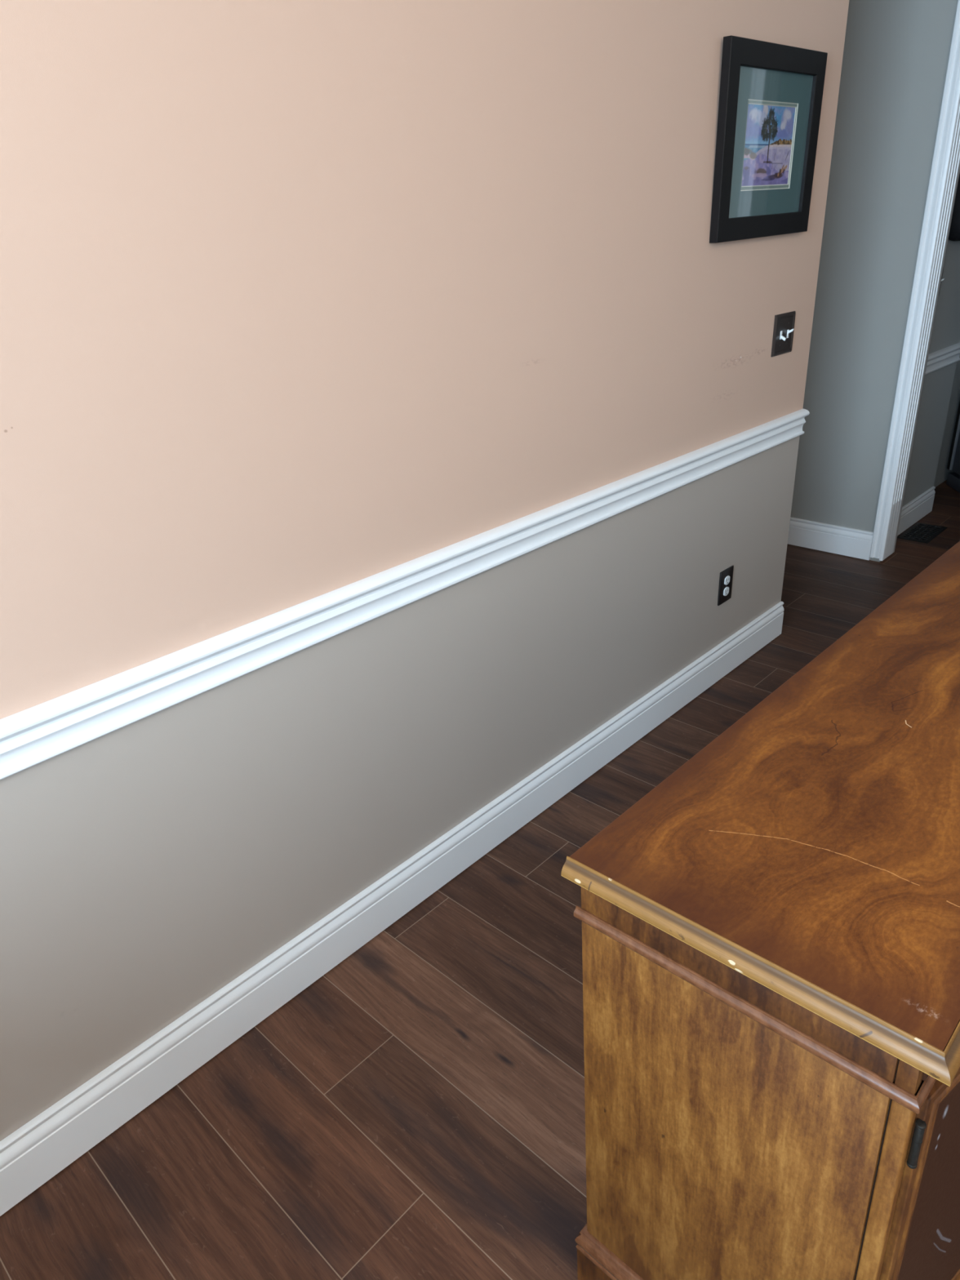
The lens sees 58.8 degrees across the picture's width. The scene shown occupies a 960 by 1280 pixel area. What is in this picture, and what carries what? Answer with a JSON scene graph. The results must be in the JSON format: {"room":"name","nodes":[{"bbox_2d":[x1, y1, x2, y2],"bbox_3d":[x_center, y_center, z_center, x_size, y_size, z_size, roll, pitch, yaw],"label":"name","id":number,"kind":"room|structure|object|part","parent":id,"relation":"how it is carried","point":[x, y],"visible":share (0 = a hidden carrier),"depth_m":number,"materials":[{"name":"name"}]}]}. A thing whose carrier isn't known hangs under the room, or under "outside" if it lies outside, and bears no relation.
{"room":"dining room","nodes":[
{"label":"dining room","id":0,"kind":"room"},
{"bbox_2d":[0,0,848,1141],"bbox_3d":[-0.820,-0.257,0.984,0.115,2.550,5.400,20,34,39],"label":"wall","id":1,"kind":"structure","parent":0,"point":[300,301],"depth_m":1.51,"materials":[{"name":"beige paint"}]},
{"bbox_2d":[0,601,783,1216],"bbox_3d":[-0.714,0.847,1.464,0.016,0.130,5.399,20,34,39],"label":"baseboard","id":2,"kind":"structure","parent":1,"relation":"attached to","point":[44,1146],"depth_m":1.80,"materials":[{"name":"white paint"}]},
{"bbox_2d":[0,408,809,779],"bbox_3d":[-0.746,0.193,1.146,0.024,0.085,5.400,20,34,39],"label":"chair rail","id":3,"kind":"object","parent":1,"relation":"attached to","point":[29,737],"visible":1,"depth_m":1.57,"materials":[{"name":"white paint"}]},
{"bbox_2d":[717,565,733,605],"bbox_3d":[0.807,-0.178,2.791,0.009,0.117,0.083,20,34,39],"label":"wall outlet","id":4,"kind":"object","parent":1,"relation":"attached to","point":[726,577],"visible":1,"depth_m":2.78,"materials":[{"name":"black plastic"}]},
{"bbox_2d":[723,586,728,595],"bbox_3d":[0.810,-0.160,2.798,0.004,0.030,0.032,20,34,39],"label":"socket","id":5,"kind":"object","parent":4,"relation":"attached to","point":[726,589],"depth_m":2.79,"materials":[{"name":"grey plastic"}]},
{"bbox_2d":[724,575,729,585],"bbox_3d":[0.808,-0.195,2.781,0.004,0.030,0.032,20,34,39],"label":"socket","id":6,"kind":"object","parent":4,"relation":"attached to","point":[726,578],"depth_m":2.78,"materials":[{"name":"grey plastic"}]},
{"bbox_2d":[709,35,827,243],"bbox_3d":[0.769,-1.311,2.256,0.030,0.449,0.535,20,34,39],"label":"framed picture","id":7,"kind":"object","parent":1,"relation":"attached to","point":[771,95],"visible":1,"depth_m":2.23,"materials":[{"name":"black paint"}]},
{"bbox_2d":[741,103,795,186],"bbox_3d":[0.766,-1.311,2.260,0.001,0.191,0.274,21,36,39],"label":"print","id":8,"kind":"object","parent":7,"relation":"attached to","point":[769,129],"depth_m":2.26},
{"bbox_2d":[770,311,795,356],"bbox_3d":[0.942,-0.940,2.616,0.024,0.120,0.131,20,34,39],"label":"light switch","id":9,"kind":"object","parent":1,"relation":"attached to","point":[784,323],"visible":1,"depth_m":2.61,"materials":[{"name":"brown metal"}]},
{"bbox_2d":[0,480,959,1279],"bbox_3d":[0.924,0.386,2.458,6.700,0.050,9.662,20,34,39],"label":"floor","id":10,"kind":"structure","parent":0,"point":[416,1110],"depth_m":1.56,"materials":[{"name":"brown wood"}]},
{"bbox_2d":[560,541,959,1279],"bbox_3d":[0.868,0.381,1.507,0.472,0.799,1.696,19,33,40],"label":"base cabinet","id":11,"kind":"object","parent":10,"relation":"on","point":[771,932],"visible":1,"depth_m":0.94,"materials":[{"name":"brown wood"}]},
{"bbox_3d":[0.857,0.623,1.638,0.387,0.038,1.684,19,33,40],"label":"moulding","id":12,"kind":"part","parent":11,"relation":"part of","materials":[{"name":"brown wood"}]},
{"bbox_3d":[0.265,0.639,0.999,0.343,0.630,0.016,19,33,40],"label":"panel","id":13,"kind":"part","parent":11,"relation":"part of","materials":[{"name":"brown wood"}]},
{"bbox_3d":[0.821,0.074,1.389,0.375,0.018,1.678,19,33,40],"label":"bead moulding","id":14,"kind":"part","parent":11,"relation":"part of","materials":[{"name":"brown wood"}]},
{"bbox_3d":[0.821,0.020,1.368,0.408,0.023,1.692,19,33,40],"label":"moulding","id":15,"kind":"part","parent":11,"relation":"part of","materials":[{"name":"brown wood"}]},
{"bbox_3d":[0.577,0.606,0.980,0.411,0.573,0.012,-20,29,-31],"label":"door","id":16,"kind":"part","parent":11,"relation":"part of","materials":[{"name":"brown wood"}]},
{"bbox_3d":[0.957,0.089,1.270,0.007,0.036,1.654,19,33,40],"label":"rail","id":17,"kind":"part","parent":11,"relation":"part of","materials":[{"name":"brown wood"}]},
{"bbox_3d":[0.574,0.604,0.983,0.333,0.495,0.003,-20,29,-31],"label":"door panel","id":18,"kind":"part","parent":11,"relation":"part of","materials":[{"name":"brown wood"}]},
{"bbox_2d":[897,522,947,543],"bbox_3d":[2.159,-0.525,4.155,0.142,0.005,0.287,20,34,39],"label":"floor vent","id":19,"kind":"object","parent":10,"relation":"in","point":[918,532],"visible":1,"depth_m":4.14,"materials":[{"name":"black metal"}]},
{"bbox_2d":[946,400,959,493],"bbox_3d":[2.884,-1.510,4.137,0.634,1.716,0.700,-1,26,5],"label":"refrigerator","id":20,"kind":"object","parent":10,"relation":"on","point":[953,462],"visible":1,"depth_m":4.71,"materials":[{"name":"metal"}]},
{"bbox_3d":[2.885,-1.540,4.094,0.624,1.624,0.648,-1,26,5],"label":"door","id":21,"kind":"part","parent":20,"relation":"part of","materials":[{"name":"metal"}]},
{"bbox_2d":[790,0,957,561],"bbox_3d":[2.132,-1.395,3.025,6.400,2.550,0.125,20,34,39],"label":"wall","id":22,"kind":"structure","parent":0,"point":[896,52],"depth_m":3.42,"materials":[{"name":"grey paint"}]},
{"bbox_2d":[787,516,873,559],"bbox_3d":[0.791,-0.774,4.674,2.670,0.130,0.016,20,34,39],"label":"baseboard","id":23,"kind":"structure","parent":22,"relation":"attached to","point":[838,540],"depth_m":3.94,"materials":[{"name":"white paint"}]},
{"bbox_2d":[869,0,959,560],"bbox_3d":[1.782,-1.317,3.431,0.057,2.067,0.153,20,34,39],"label":"door frame","id":24,"kind":"structure","parent":22,"relation":"attached to","point":[953,171],"depth_m":3.39,"materials":[{"name":"white paint"}]},
{"bbox_2d":[902,240,959,506],"bbox_3d":[1.990,-1.710,3.698,0.114,2.550,0.764,20,34,39],"label":"wall","id":25,"kind":"structure","parent":0,"point":[937,387],"depth_m":4.02,"materials":[{"name":"paint"}]},
{"bbox_2d":[897,486,935,535],"bbox_3d":[2.097,-0.607,4.180,0.016,0.130,0.730,20,34,39],"label":"baseboard","id":26,"kind":"structure","parent":25,"relation":"attached to","point":[919,507],"depth_m":4.25,"materials":[{"name":"white paint"}]},
{"bbox_2d":[924,342,959,374],"bbox_3d":[2.070,-1.264,3.867,0.024,0.085,0.744,20,34,39],"label":"chair rail","id":27,"kind":"object","parent":25,"relation":"attached to","point":[936,360],"visible":0.53,"depth_m":3.93,"materials":[{"name":"white paint"}]},
{"bbox_2d":[933,355,959,487],"bbox_3d":[2.613,-2.092,4.425,0.100,2.550,2.814,20,34,39],"label":"wall","id":28,"kind":"structure","parent":0,"point":[942,472],"depth_m":4.72,"materials":[{"name":"paint"}]},
{"bbox_3d":[2.001,-2.201,3.387,0.036,0.050,0.024,20,34,39],"label":"wall hook","id":29,"kind":"object","parent":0,"visible":0},
{"bbox_2d":[948,173,959,240],"bbox_3d":[2.037,-1.946,3.486,0.096,0.562,0.270,20,34,39],"label":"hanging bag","id":30,"kind":"object","parent":29,"relation":"hanging from","point":[954,232],"visible":0.48,"depth_m":3.49,"materials":[{"name":"black fabric"}]}
]}

